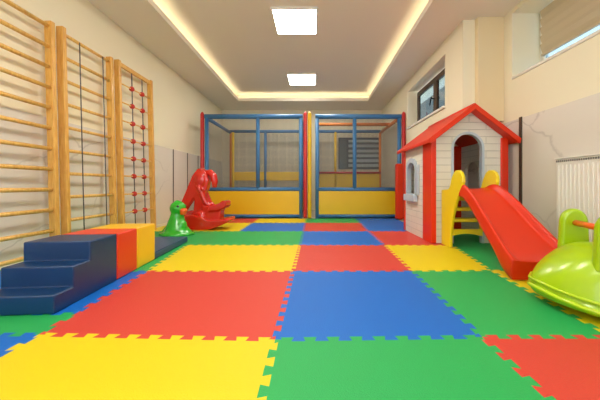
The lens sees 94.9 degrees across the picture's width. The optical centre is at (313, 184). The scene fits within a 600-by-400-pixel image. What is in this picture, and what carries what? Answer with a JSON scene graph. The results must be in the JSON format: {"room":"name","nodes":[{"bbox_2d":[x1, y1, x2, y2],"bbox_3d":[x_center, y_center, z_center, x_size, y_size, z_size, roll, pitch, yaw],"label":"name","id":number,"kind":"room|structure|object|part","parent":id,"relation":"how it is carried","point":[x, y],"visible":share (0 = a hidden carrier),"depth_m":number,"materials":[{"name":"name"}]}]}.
{"room":"indoor playroom","nodes":[
{"label":"indoor playroom","id":0,"kind":"room"},
{"bbox_2d":[0,0,221,160],"bbox_3d":[-2.820,-0.965,2.760,0.200,3.400,11.120,0,0,0],"label":"wall","id":1,"kind":"structure","parent":0,"point":[178,106],"depth_m":3.44,"materials":[{"name":"beige paint"}]},
{"bbox_2d":[0,222,166,269],"bbox_3d":[-2.694,0.710,2.760,0.012,0.050,10.720,0,0,0],"label":"baseboard","id":2,"kind":"structure","parent":1,"relation":"attached to","point":[162,224],"depth_m":3.62,"materials":[{"name":"beige paint"}]},
{"bbox_2d":[0,106,219,261],"bbox_3d":[-2.712,0.025,2.760,0.015,1.420,10.720,0,0,0],"label":"wall panel","id":3,"kind":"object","parent":1,"relation":"attached to","point":[11,131],"depth_m":3.16,"materials":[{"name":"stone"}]},
{"bbox_2d":[173,149,173,201],"bbox_3d":[-2.703,0.025,5.285,0.005,1.420,0.030,0,0,0],"label":"trim","id":4,"kind":"structure","parent":1,"relation":"attached to","point":[173,149],"depth_m":5.28,"materials":[{"name":"brown metal"}]},
{"bbox_2d":[187,153,187,186],"bbox_3d":[-2.703,0.025,5.875,0.005,1.420,0.030,0,0,0],"label":"trim","id":5,"kind":"structure","parent":1,"relation":"attached to","point":[187,153],"depth_m":5.87,"materials":[{"name":"brown metal"}]},
{"bbox_2d":[222,110,381,209],"bbox_3d":[-0.110,-0.965,8.220,5.220,3.400,0.200,0,0,0],"label":"wall","id":6,"kind":"structure","parent":0,"point":[239,124],"depth_m":8.12,"materials":[{"name":"beige paint"}]},
{"bbox_2d":[338,138,378,167],"bbox_3d":[1.325,-0.935,8.195,1.210,0.940,0.050,0,0,0],"label":"window","id":7,"kind":"structure","parent":6,"relation":"in","point":[339,139],"depth_m":8.17,"materials":[{"name":"grey"}]},
{"bbox_2d":[348,140,378,166],"bbox_3d":[1.465,-0.938,8.140,0.890,0.805,0.036,0,0,0],"label":"blind","id":8,"kind":"object","parent":7,"relation":"attached to","point":[362,155],"visible":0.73,"depth_m":8.14,"materials":[{"name":"grey metal"}]},
{"bbox_2d":[87,0,521,109],"bbox_3d":[0.040,-2.370,2.760,5.920,0.310,11.120,0,0,0],"label":"ceiling","id":9,"kind":"structure","parent":0,"point":[362,53],"depth_m":4.58,"materials":[{"name":"beige paint"}]},
{"bbox_2d":[270,7,317,34],"bbox_3d":[-0.270,-2.409,4.060,0.644,0.028,0.644,0,0,0],"label":"recessed light","id":10,"kind":"object","parent":9,"relation":"in","point":[287,20],"visible":1,"depth_m":4.01,"materials":[{"name":"white plastic"}]},
{"bbox_2d":[287,73,315,84],"bbox_3d":[-0.270,-2.409,6.280,0.644,0.028,0.644,0,0,0],"label":"recessed light","id":11,"kind":"object","parent":9,"relation":"in","point":[293,78],"visible":1,"depth_m":6.20,"materials":[{"name":"white plastic"}]},
{"bbox_2d":[235,210,403,221],"bbox_3d":[-0.110,0.785,2.760,5.620,0.100,11.120,0,0,0],"label":"floor","id":12,"kind":"structure","parent":0,"point":[313,211],"depth_m":6.03,"materials":[{"name":"beige"}]},
{"bbox_2d":[0,333,37,356],"bbox_3d":[-1.986,0.729,0.834,1.347,0.012,1.027,0,0,0],"label":"foam mat","id":13,"kind":"object","parent":12,"relation":"on","point":[6,341],"visible":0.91,"depth_m":1.28,"materials":[{"name":"blue rubber"}]},
{"bbox_2d":[0,312,73,335],"bbox_3d":[-1.988,0.729,1.438,1.343,0.012,0.249,0,0,0],"label":"foam mat","id":14,"kind":"object","parent":12,"relation":"on","point":[18,325],"visible":0.73,"depth_m":1.45,"materials":[{"name":"green rubber"}]},
{"bbox_2d":[0,270,146,314],"bbox_3d":[-1.992,0.729,1.927,1.335,0.012,0.799,0,0,0],"label":"foam mat","id":15,"kind":"object","parent":12,"relation":"on","point":[78,306],"visible":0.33,"depth_m":1.82,"materials":[{"name":"blue rubber"}]},
{"bbox_2d":[0,0,59,266],"bbox_3d":[-2.594,-0.448,2.300,0.071,2.343,0.900,-1,0,0],"label":"wall bars","id":16,"kind":"object","parent":15,"relation":"on","point":[49,64],"visible":0.85,"depth_m":2.65,"materials":[{"name":"brown wood"}]},
{"bbox_2d":[0,234,115,315],"bbox_3d":[-1.677,0.546,1.794,0.410,0.353,0.553,0,0,-5],"label":"steps","id":17,"kind":"structure","parent":15,"relation":"on","point":[56,272],"depth_m":1.71,"materials":[{"name":"blue leather"}]},
{"bbox_2d":[63,228,136,278],"bbox_3d":[-1.705,0.546,2.210,0.400,0.352,0.270,0,0,-5],"label":"block","id":18,"kind":"object","parent":15,"relation":"on","point":[126,238],"visible":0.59,"depth_m":2.19,"materials":[{"name":"red leather"}]},
{"bbox_2d":[0,245,187,271],"bbox_3d":[-2.024,0.729,2.810,1.272,0.012,1.034,0,0,0],"label":"foam mat","id":19,"kind":"object","parent":12,"relation":"on","point":[152,263],"visible":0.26,"depth_m":2.63,"materials":[{"name":"green rubber"}]},
{"bbox_2d":[56,26,116,234],"bbox_3d":[-2.595,-0.458,3.190,0.071,2.363,0.720,-1,0,0],"label":"wall bars","id":20,"kind":"object","parent":19,"relation":"on","point":[61,45],"visible":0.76,"depth_m":3.03,"materials":[{"name":"brown wood"}]},
{"bbox_2d":[90,223,154,267],"bbox_3d":[-1.729,0.546,2.500,0.400,0.352,0.305,0,0,-5],"label":"block","id":21,"kind":"object","parent":19,"relation":"on","point":[145,231],"visible":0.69,"depth_m":2.49,"materials":[{"name":"yellow leather"}]},
{"bbox_2d":[155,236,187,258],"bbox_3d":[-1.790,0.687,3.073,0.430,0.070,0.840,0,0,-5],"label":"mat","id":22,"kind":"object","parent":19,"relation":"on","point":[163,245],"visible":0.51,"depth_m":3.13,"materials":[{"name":"blue leather"}]},
{"bbox_2d":[0,333,277,399],"bbox_3d":[-0.751,0.729,0.833,1.196,0.012,1.026,0,0,0],"label":"foam mat","id":23,"kind":"object","parent":12,"relation":"on","point":[67,367],"visible":0.98,"depth_m":1.08,"materials":[{"name":"yellow rubber"}]},
{"bbox_2d":[39,270,293,340],"bbox_3d":[-0.786,0.729,1.800,1.253,0.012,1.054,0,0,0],"label":"foam mat","id":24,"kind":"object","parent":12,"relation":"on","point":[188,304],"visible":0.85,"depth_m":1.61,"materials":[{"name":"red rubber"}]},
{"bbox_2d":[155,231,236,244],"bbox_3d":[-1.915,0.729,3.805,1.490,0.012,1.024,0,0,0],"label":"foam mat","id":25,"kind":"object","parent":12,"relation":"on","point":[199,236],"visible":0.38,"depth_m":3.94,"materials":[{"name":"green rubber"}]},
{"bbox_2d":[114,59,155,229],"bbox_3d":[-2.595,-0.473,4.034,0.071,2.393,0.767,-1,0,0],"label":"frame","id":26,"kind":"object","parent":25,"relation":"on","point":[118,65],"visible":0.98,"depth_m":3.94,"materials":[{"name":"brown wood"}]},
{"bbox_3d":[-2.624,-1.629,4.034,0.040,0.055,0.677,-1,0,0],"label":"rail","id":27,"kind":"part","parent":26,"relation":"part of","materials":[{"name":"brown wood"}]},
{"bbox_2d":[159,200,194,236],"bbox_3d":[-2.000,0.473,4.020,0.440,0.499,0.427,0,0,-43],"label":"toy","id":28,"kind":"object","parent":25,"relation":"on","point":[176,226],"visible":1,"depth_m":3.93,"materials":[{"name":"green plastic"}]},
{"bbox_2d":[200,112,203,167],"bbox_3d":[-2.445,-0.436,6.020,0.082,2.318,0.084,0,0,0],"label":"pole","id":29,"kind":"object","parent":12,"relation":"on","point":[202,113],"visible":0.57,"depth_m":5.99,"materials":[{"name":"red metal"}]},
{"bbox_2d":[155,223,249,230],"bbox_3d":[-1.907,0.729,4.775,1.507,0.012,0.984,0,0,0],"label":"foam mat","id":30,"kind":"object","parent":12,"relation":"on","point":[228,226],"visible":0.47,"depth_m":4.68,"materials":[{"name":"yellow rubber"}]},
{"bbox_2d":[182,168,234,229],"bbox_3d":[-1.778,0.223,4.550,0.857,0.996,0.380,0,0,0],"label":"toy","id":31,"kind":"object","parent":30,"relation":"on","point":[205,215],"visible":0.94,"depth_m":4.45,"materials":[{"name":"red plastic"}]},
{"bbox_3d":[-1.622,0.432,4.550,0.426,0.359,0.280,0,0,0],"label":"seat","id":32,"kind":"part","parent":31,"relation":"part of","materials":[{"name":"red plastic"}]},
{"bbox_2d":[148,245,300,271],"bbox_3d":[-0.846,0.729,2.808,1.384,0.012,1.039,0,0,0],"label":"foam mat","id":33,"kind":"object","parent":12,"relation":"on","point":[206,258],"visible":0.84,"depth_m":2.71,"materials":[{"name":"yellow rubber"}]},
{"bbox_2d":[228,219,257,222],"bbox_3d":[-1.912,0.729,5.582,1.497,0.012,0.697,0,0,0],"label":"foam mat","id":34,"kind":"object","parent":12,"relation":"on","point":[234,220],"visible":0.27,"depth_m":5.52,"materials":[{"name":"red rubber"}]},
{"bbox_2d":[188,231,303,244],"bbox_3d":[-0.843,0.729,3.805,1.390,0.012,1.024,0,0,0],"label":"foam mat","id":35,"kind":"object","parent":12,"relation":"on","point":[240,237],"visible":0.78,"depth_m":3.72,"materials":[{"name":"green rubber"}]},
{"bbox_2d":[204,114,302,218],"bbox_3d":[-1.320,-0.408,6.864,2.142,2.286,1.772,0,0,0],"label":"panel","id":36,"kind":"object","parent":12,"relation":"on","point":[246,202],"visible":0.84,"depth_m":6.02,"materials":[{"name":"netting"},{"name":"colored vinyl padding"},{"name":"painted metal"}]},
{"bbox_3d":[-2.350,-0.383,6.030,0.082,2.235,0.084,0,0,0],"label":"post","id":37,"kind":"part","parent":36,"relation":"part of","materials":[{"name":"blue metal"}]},
{"bbox_3d":[-2.330,-0.383,7.700,0.068,2.235,0.070,0,0,0],"label":"post","id":38,"kind":"part","parent":36,"relation":"part of","materials":[{"name":"orange"}]},
{"bbox_3d":[-2.230,-0.357,7.580,0.070,2.185,0.072,0,0,0],"label":"post","id":39,"kind":"part","parent":36,"relation":"part of","materials":[{"name":"yellow"}]},
{"bbox_3d":[-1.320,0.385,6.030,2.000,0.520,0.040,0,0,0],"label":"panel","id":40,"kind":"part","parent":36,"relation":"part of","materials":[{"name":"yellow plastic"}]},
{"bbox_3d":[-1.320,0.095,6.030,2.060,0.082,0.084,0,0,0],"label":"rail","id":41,"kind":"part","parent":36,"relation":"part of","materials":[{"name":"blue metal"}]},
{"bbox_3d":[-1.230,-0.703,6.030,0.082,1.595,0.084,0,0,0],"label":"post","id":42,"kind":"part","parent":36,"relation":"part of","materials":[{"name":"blue metal"}]},
{"bbox_3d":[-1.320,0.675,6.030,2.060,0.074,0.076,0,0,0],"label":"rail","id":43,"kind":"part","parent":36,"relation":"part of","materials":[{"name":"blue"}]},
{"bbox_3d":[-1.360,-0.682,7.700,0.078,1.635,0.080,0,0,0],"label":"post","id":44,"kind":"part","parent":36,"relation":"part of","materials":[{"name":"blue"}]},
{"bbox_3d":[-1.320,-0.245,7.700,2.000,0.240,0.040,0,0,0],"label":"panel","id":45,"kind":"part","parent":36,"relation":"part of","materials":[{"name":"yellow"}]},
{"bbox_3d":[-0.290,-0.383,6.030,0.082,2.235,0.084,0,0,0],"label":"post","id":46,"kind":"part","parent":36,"relation":"part of","materials":[{"name":"blue metal"}]},
{"bbox_2d":[241,223,305,230],"bbox_3d":[-0.672,0.729,4.775,1.048,0.012,0.984,0,0,0],"label":"foam mat","id":47,"kind":"object","parent":12,"relation":"on","point":[252,226],"visible":0.85,"depth_m":4.68,"materials":[{"name":"blue rubber"}]},
{"bbox_2d":[253,219,306,222],"bbox_3d":[-0.679,0.729,5.582,1.053,0.012,0.697,0,0,0],"label":"foam mat","id":48,"kind":"object","parent":12,"relation":"on","point":[258,220],"visible":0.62,"depth_m":5.45,"materials":[{"name":"yellow rubber"}]},
{"bbox_2d":[303,112,306,217],"bbox_3d":[-0.190,-0.436,6.000,0.082,2.318,0.084,0,0,0],"label":"pole","id":49,"kind":"object","parent":12,"relation":"on","point":[305,113],"visible":1,"depth_m":5.97,"materials":[{"name":"red"}]},
{"bbox_2d":[308,112,311,217],"bbox_3d":[-0.095,-0.436,6.000,0.082,2.318,0.084,0,0,0],"label":"pole","id":50,"kind":"object","parent":12,"relation":"on","point":[309,113],"visible":1,"depth_m":5.97,"materials":[{"name":"yellow"}]},
{"bbox_2d":[304,219,359,222],"bbox_3d":[0.364,0.729,5.582,1.102,0.012,0.697,0,0,0],"label":"foam mat","id":51,"kind":"object","parent":12,"relation":"on","point":[307,220],"visible":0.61,"depth_m":5.45,"materials":[{"name":"green rubber"}]},
{"bbox_2d":[304,223,366,230],"bbox_3d":[0.356,0.729,4.775,1.086,0.012,0.984,0,0,0],"label":"foam mat","id":52,"kind":"object","parent":12,"relation":"on","point":[309,226],"visible":0.84,"depth_m":4.68,"materials":[{"name":"red rubber"}]},
{"bbox_2d":[299,231,383,245],"bbox_3d":[0.340,0.729,3.800,1.054,0.012,1.033,0,0,0],"label":"foam mat","id":53,"kind":"object","parent":12,"relation":"on","point":[359,238],"visible":0.81,"depth_m":3.72,"materials":[{"name":"blue rubber"}]},
{"bbox_2d":[291,245,411,271],"bbox_3d":[0.336,0.729,2.808,1.058,0.012,1.038,0,0,0],"label":"foam mat","id":54,"kind":"object","parent":12,"relation":"on","point":[316,258],"visible":0.9,"depth_m":2.67,"materials":[{"name":"red rubber"}]},
{"bbox_2d":[315,114,401,218],"bbox_3d":[0.970,-0.408,6.864,1.882,2.286,1.772,0,0,0],"label":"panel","id":55,"kind":"object","parent":12,"relation":"on","point":[354,194],"visible":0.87,"depth_m":6.01,"materials":[{"name":"netting"},{"name":"yellow vinyl"},{"name":"blue painted metal"}]},
{"bbox_3d":[0.070,-0.383,6.030,0.082,2.235,0.084,0,0,0],"label":"post","id":56,"kind":"part","parent":55,"relation":"part of","materials":[{"name":"blue metal"}]},
{"bbox_3d":[0.600,-0.682,7.700,0.070,1.635,0.072,0,0,0],"label":"post","id":57,"kind":"part","parent":55,"relation":"part of","materials":[{"name":"yellow"}]},
{"bbox_3d":[0.970,0.155,7.700,1.740,0.960,0.040,0,0,0],"label":"panel","id":58,"kind":"part","parent":55,"relation":"part of","materials":[{"name":"yellow plastic"}]},
{"bbox_3d":[0.970,-0.345,7.670,1.800,0.058,0.060,0,0,0],"label":"rail","id":59,"kind":"part","parent":55,"relation":"part of","materials":[{"name":"red metal"}]},
{"bbox_3d":[0.890,-0.703,6.030,0.082,1.595,0.084,0,0,0],"label":"post","id":60,"kind":"part","parent":55,"relation":"part of","materials":[{"name":"blue"}]},
{"bbox_3d":[0.970,0.095,6.030,1.800,0.082,0.084,0,0,0],"label":"rail","id":61,"kind":"part","parent":55,"relation":"part of","materials":[{"name":"blue metal"}]},
{"bbox_3d":[0.970,0.675,6.030,1.800,0.074,0.076,0,0,0],"label":"rail","id":62,"kind":"part","parent":55,"relation":"part of","materials":[{"name":"blue"}]},
{"bbox_3d":[0.970,0.385,6.030,1.740,0.520,0.040,0,0,0],"label":"panel","id":63,"kind":"part","parent":55,"relation":"part of","materials":[{"name":"yellow"}]},
{"bbox_3d":[1.850,-0.383,7.700,0.068,2.235,0.070,0,0,0],"label":"post","id":64,"kind":"part","parent":55,"relation":"part of","materials":[{"name":"orange"}]},
{"bbox_3d":[1.870,-0.383,6.030,0.082,2.235,0.084,0,0,0],"label":"post","id":65,"kind":"part","parent":55,"relation":"part of","materials":[{"name":"blue metal"}]},
{"bbox_2d":[272,270,481,340],"bbox_3d":[0.321,0.729,1.799,1.039,0.012,1.055,0,0,0],"label":"foam mat","id":66,"kind":"object","parent":12,"relation":"on","point":[321,305],"visible":0.89,"depth_m":1.61,"materials":[{"name":"blue rubber"}]},
{"bbox_2d":[356,219,403,222],"bbox_3d":[1.312,0.729,5.582,0.886,0.012,0.697,0,0,0],"label":"foam mat","id":67,"kind":"object","parent":12,"relation":"on","point":[360,220],"visible":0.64,"depth_m":5.45,"materials":[{"name":"blue rubber"}]},
{"bbox_2d":[362,223,405,230],"bbox_3d":[1.285,0.729,4.775,0.903,0.012,0.984,0,0,0],"label":"foam mat","id":68,"kind":"object","parent":12,"relation":"on","point":[368,226],"visible":0.56,"depth_m":4.79,"materials":[{"name":"blue rubber"}]},
{"bbox_2d":[395,164,402,218],"bbox_3d":[1.800,0.136,5.820,0.150,1.170,0.120,0,0,0],"label":"pad","id":69,"kind":"object","parent":12,"relation":"on","point":[398,167],"visible":1,"depth_m":5.76,"materials":[{"name":"red plastic"}]},
{"bbox_2d":[402,112,405,217],"bbox_3d":[1.955,-0.436,6.000,0.082,2.318,0.084,0,0,0],"label":"pole","id":70,"kind":"object","parent":12,"relation":"on","point":[403,113],"visible":0.53,"depth_m":5.96,"materials":[{"name":"red"}]},
{"bbox_2d":[257,335,555,399],"bbox_3d":[0.309,0.729,0.823,1.015,0.012,1.006,0,0,0],"label":"foam mat","id":71,"kind":"object","parent":12,"relation":"on","point":[448,368],"visible":0.94,"depth_m":1.07,"materials":[{"name":"green rubber"}]},
{"bbox_2d":[369,231,445,245],"bbox_3d":[1.283,0.729,3.800,0.900,0.012,1.034,0,0,0],"label":"foam mat","id":72,"kind":"object","parent":12,"relation":"on","point":[393,238],"visible":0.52,"depth_m":3.65,"materials":[{"name":"red rubber"}]},
{"bbox_2d":[385,245,489,271],"bbox_3d":[1.236,0.729,2.806,0.856,0.012,1.022,0,0,0],"label":"foam mat","id":73,"kind":"object","parent":12,"relation":"on","point":[424,258],"visible":0.77,"depth_m":2.71,"materials":[{"name":"yellow rubber"}]},
{"bbox_2d":[453,234,490,245],"bbox_3d":[2.042,0.729,3.800,0.796,0.012,1.033,0,0,0],"label":"foam mat","id":74,"kind":"object","parent":12,"relation":"on","point":[461,239],"visible":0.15,"depth_m":3.58,"materials":[{"name":"green rubber"}]},
{"bbox_2d":[397,103,520,242],"bbox_3d":[1.917,-0.130,3.913,1.093,1.698,1.301,0,0,0],"label":"playhouse","id":75,"kind":"object","parent":74,"relation":"on","point":[469,135],"visible":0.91,"depth_m":3.40,"materials":[{"name":"plastic"}]},
{"bbox_3d":[1.474,0.073,4.404,0.062,1.293,0.057,0,0,0],"label":"corner post","id":76,"kind":"part","parent":75,"relation":"part of","materials":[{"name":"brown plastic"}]},
{"bbox_2d":[416,164,418,194],"bbox_3d":[1.450,-0.075,3.842,0.017,0.420,0.085,0,0,0],"label":"shutter","id":77,"kind":"object","parent":75,"relation":"hanging from","point":[417,165],"depth_m":3.83,"materials":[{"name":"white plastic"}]},
{"bbox_3d":[1.474,0.073,3.518,0.062,1.293,0.275,0,0,0],"label":"corner post","id":78,"kind":"part","parent":75,"relation":"part of","materials":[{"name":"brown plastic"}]},
{"bbox_3d":[1.644,-0.733,3.280,0.546,0.475,0.034,0,0,0],"label":"gable trim","id":79,"kind":"part","parent":75,"relation":"part of","materials":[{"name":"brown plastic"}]},
{"bbox_3d":[2.306,0.052,4.396,0.172,1.334,0.072,0,0,0],"label":"corner post","id":80,"kind":"part","parent":75,"relation":"part of","materials":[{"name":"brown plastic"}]},
{"bbox_3d":[1.900,0.030,3.421,0.406,1.377,0.058,0,0,0],"label":"door trim","id":81,"kind":"part","parent":75,"relation":"part of","materials":[{"name":"grey plastic"}]},
{"bbox_3d":[2.191,-0.733,3.280,0.546,0.475,0.034,0,0,0],"label":"gable trim","id":82,"kind":"part","parent":75,"relation":"part of","materials":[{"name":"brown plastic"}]},
{"bbox_3d":[2.349,0.068,3.490,0.087,1.302,0.220,0,0,0],"label":"corner post","id":83,"kind":"part","parent":75,"relation":"part of","materials":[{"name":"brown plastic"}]},
{"bbox_2d":[453,245,503,270],"bbox_3d":[1.964,0.729,2.820,0.953,0.012,1.014,0,0,0],"label":"foam mat","id":84,"kind":"object","parent":12,"relation":"on","point":[485,254],"visible":0.41,"depth_m":2.86,"materials":[{"name":"green rubber"}]},
{"bbox_2d":[412,270,599,338],"bbox_3d":[1.147,0.729,1.820,0.728,0.012,1.053,0,0,0],"label":"foam mat","id":85,"kind":"object","parent":12,"relation":"on","point":[494,305],"visible":0.83,"depth_m":1.61,"materials":[{"name":"green rubber"}]},
{"bbox_2d":[481,335,599,399],"bbox_3d":[1.109,0.729,0.824,0.653,0.012,1.007,0,0,0],"label":"foam mat","id":86,"kind":"object","parent":12,"relation":"on","point":[565,369],"visible":0.96,"depth_m":1.13,"materials":[{"name":"red rubber"}]},
{"bbox_2d":[491,270,599,331],"bbox_3d":[1.922,0.729,1.820,1.035,0.012,1.054,0,0,0],"label":"foam mat","id":87,"kind":"object","parent":12,"relation":"on","point":[586,318],"visible":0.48,"depth_m":1.62,"materials":[{"name":"yellow rubber"}]},
{"bbox_2d":[442,170,557,279],"bbox_3d":[1.744,0.279,2.717,0.517,0.880,1.295,0,0,0],"label":"slide","id":88,"kind":"object","parent":87,"relation":"on","point":[519,241],"visible":0.87,"depth_m":2.52,"materials":[{"name":"red plastic"}]},
{"bbox_3d":[1.575,0.279,3.125,0.036,0.880,0.480,0,0,0],"label":"panel","id":89,"kind":"part","parent":88,"relation":"part of","materials":[{"name":"yellow plastic"}]},
{"bbox_3d":[1.935,0.184,3.042,0.036,0.690,0.315,0,0,0],"label":"panel","id":90,"kind":"part","parent":88,"relation":"part of","materials":[{"name":"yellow plastic"}]},
{"bbox_2d":[527,208,599,317],"bbox_3d":[1.830,0.435,1.565,1.033,0.565,0.715,0,0,17],"label":"rocker","id":91,"kind":"object","parent":87,"relation":"on","point":[568,275],"visible":1,"depth_m":1.56,"materials":[{"name":"green plastic"}]},
{"bbox_3d":[1.625,0.241,1.615,0.036,0.038,0.345,0,0,17],"label":"handle","id":92,"kind":"part","parent":91,"relation":"part of","materials":[{"name":"orange plastic"}]},
{"bbox_2d":[475,17,503,121],"bbox_3d":[2.330,-1.755,3.655,0.340,1.820,0.070,0,0,0],"label":"pillar","id":93,"kind":"structure","parent":0,"point":[489,31],"depth_m":3.62,"materials":[{"name":"beige paint"}]},
{"bbox_2d":[382,0,599,186],"bbox_3d":[2.460,-0.965,2.760,0.920,3.400,10.720,0,0,0],"label":"wall","id":94,"kind":"structure","parent":0,"point":[574,74],"depth_m":3.47,"materials":[{"name":"beige paint"}]},
{"bbox_2d":[406,68,444,129],"bbox_3d":[2.110,-1.571,5.037,0.280,0.788,1.675,0,0,0],"label":"window","id":95,"kind":"structure","parent":94,"relation":"in","point":[434,82],"depth_m":4.98,"materials":[{"name":"brown"}]},
{"bbox_3d":[2.085,-1.195,5.040,0.230,0.036,1.670,0,0,0],"label":"sill","id":96,"kind":"part","parent":95,"relation":"part of","materials":[{"name":"white ceramic"}]},
{"bbox_3d":[2.200,-1.590,5.375,0.050,0.650,0.850,0,0,0],"label":"sash","id":97,"kind":"part","parent":95,"relation":"part of","materials":[{"name":"brown metal"}]},
{"bbox_3d":[2.225,-1.590,5.030,0.050,0.750,1.660,0,0,0],"label":"frame","id":98,"kind":"part","parent":95,"relation":"part of","materials":[{"name":"brown"}]},
{"bbox_3d":[2.200,-1.590,4.605,0.050,0.650,0.690,0,0,0],"label":"sash","id":99,"kind":"part","parent":95,"relation":"part of","materials":[{"name":"brown"}]},
{"bbox_2d":[519,117,521,203],"bbox_3d":[2.479,-0.040,3.300,0.012,1.550,0.040,0,0,0],"label":"trim","id":100,"kind":"structure","parent":94,"relation":"attached to","point":[520,118],"depth_m":3.29,"materials":[{"name":"brown metal"}]},
{"bbox_2d":[468,93,599,238],"bbox_3d":[2.493,-0.035,0.995,0.015,1.540,7.190,0,0,0],"label":"wall panel","id":101,"kind":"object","parent":94,"relation":"attached to","point":[572,128],"depth_m":2.94,"materials":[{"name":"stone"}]},
{"bbox_2d":[512,14,599,79],"bbox_3d":[2.694,-1.746,2.610,0.412,0.838,1.720,0,0,0],"label":"window","id":102,"kind":"structure","parent":94,"relation":"in","point":[543,59],"depth_m":2.89,"materials":[{"name":"white plastic"}]},
{"bbox_3d":[2.875,-1.765,2.610,0.050,0.800,1.720,0,0,0],"label":"frame","id":103,"kind":"part","parent":102,"relation":"part of","materials":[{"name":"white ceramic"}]},
{"bbox_2d":[540,0,599,55],"bbox_3d":[2.818,-1.921,2.600,0.054,0.663,1.600,0,0,0],"label":"window blind","id":104,"kind":"object","parent":102,"relation":"attached to","point":[562,22],"visible":0.95,"depth_m":3.07,"materials":[{"name":"beige fabric"}]},
{"bbox_3d":[2.825,-1.603,2.600,0.040,0.027,1.600,0,0,0],"label":"rail","id":105,"kind":"part","parent":104,"relation":"part of","materials":[{"name":"beige"}]},
{"bbox_2d":[554,153,599,241],"bbox_3d":[2.448,0.229,2.200,0.076,0.992,1.120,0,0,0],"label":"radiator","id":106,"kind":"object","parent":94,"relation":"attached to","point":[578,177],"visible":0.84,"depth_m":2.50,"materials":[{"name":"white metal"}]},
{"bbox_2d":[554,153,599,158],"bbox_3d":[2.442,-0.262,2.200,0.065,0.011,1.120,0,0,0],"label":"grille","id":107,"kind":"object","parent":106,"relation":"attached to","point":[591,155],"depth_m":2.47,"materials":[{"name":"white metal"}]},
{"label":"outside","id":108,"kind":"structure","parent":0,"visible":0},
{"bbox_2d":[340,140,375,167],"bbox_3d":[1.400,-0.965,8.645,2.000,1.600,0.050,0,0,0],"label":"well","id":109,"kind":"object","parent":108,"point":[362,148],"depth_m":8.62,"materials":[{"name":"grey"}]},
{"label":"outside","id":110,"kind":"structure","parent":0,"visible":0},
{"bbox_2d":[421,86,444,118],"bbox_3d":[5.150,-2.265,14.300,0.300,8.000,7.400,0,0,0],"label":"facade","id":111,"kind":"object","parent":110,"point":[426,109],"depth_m":11.80,"materials":[{"name":"grey"}]}
]}

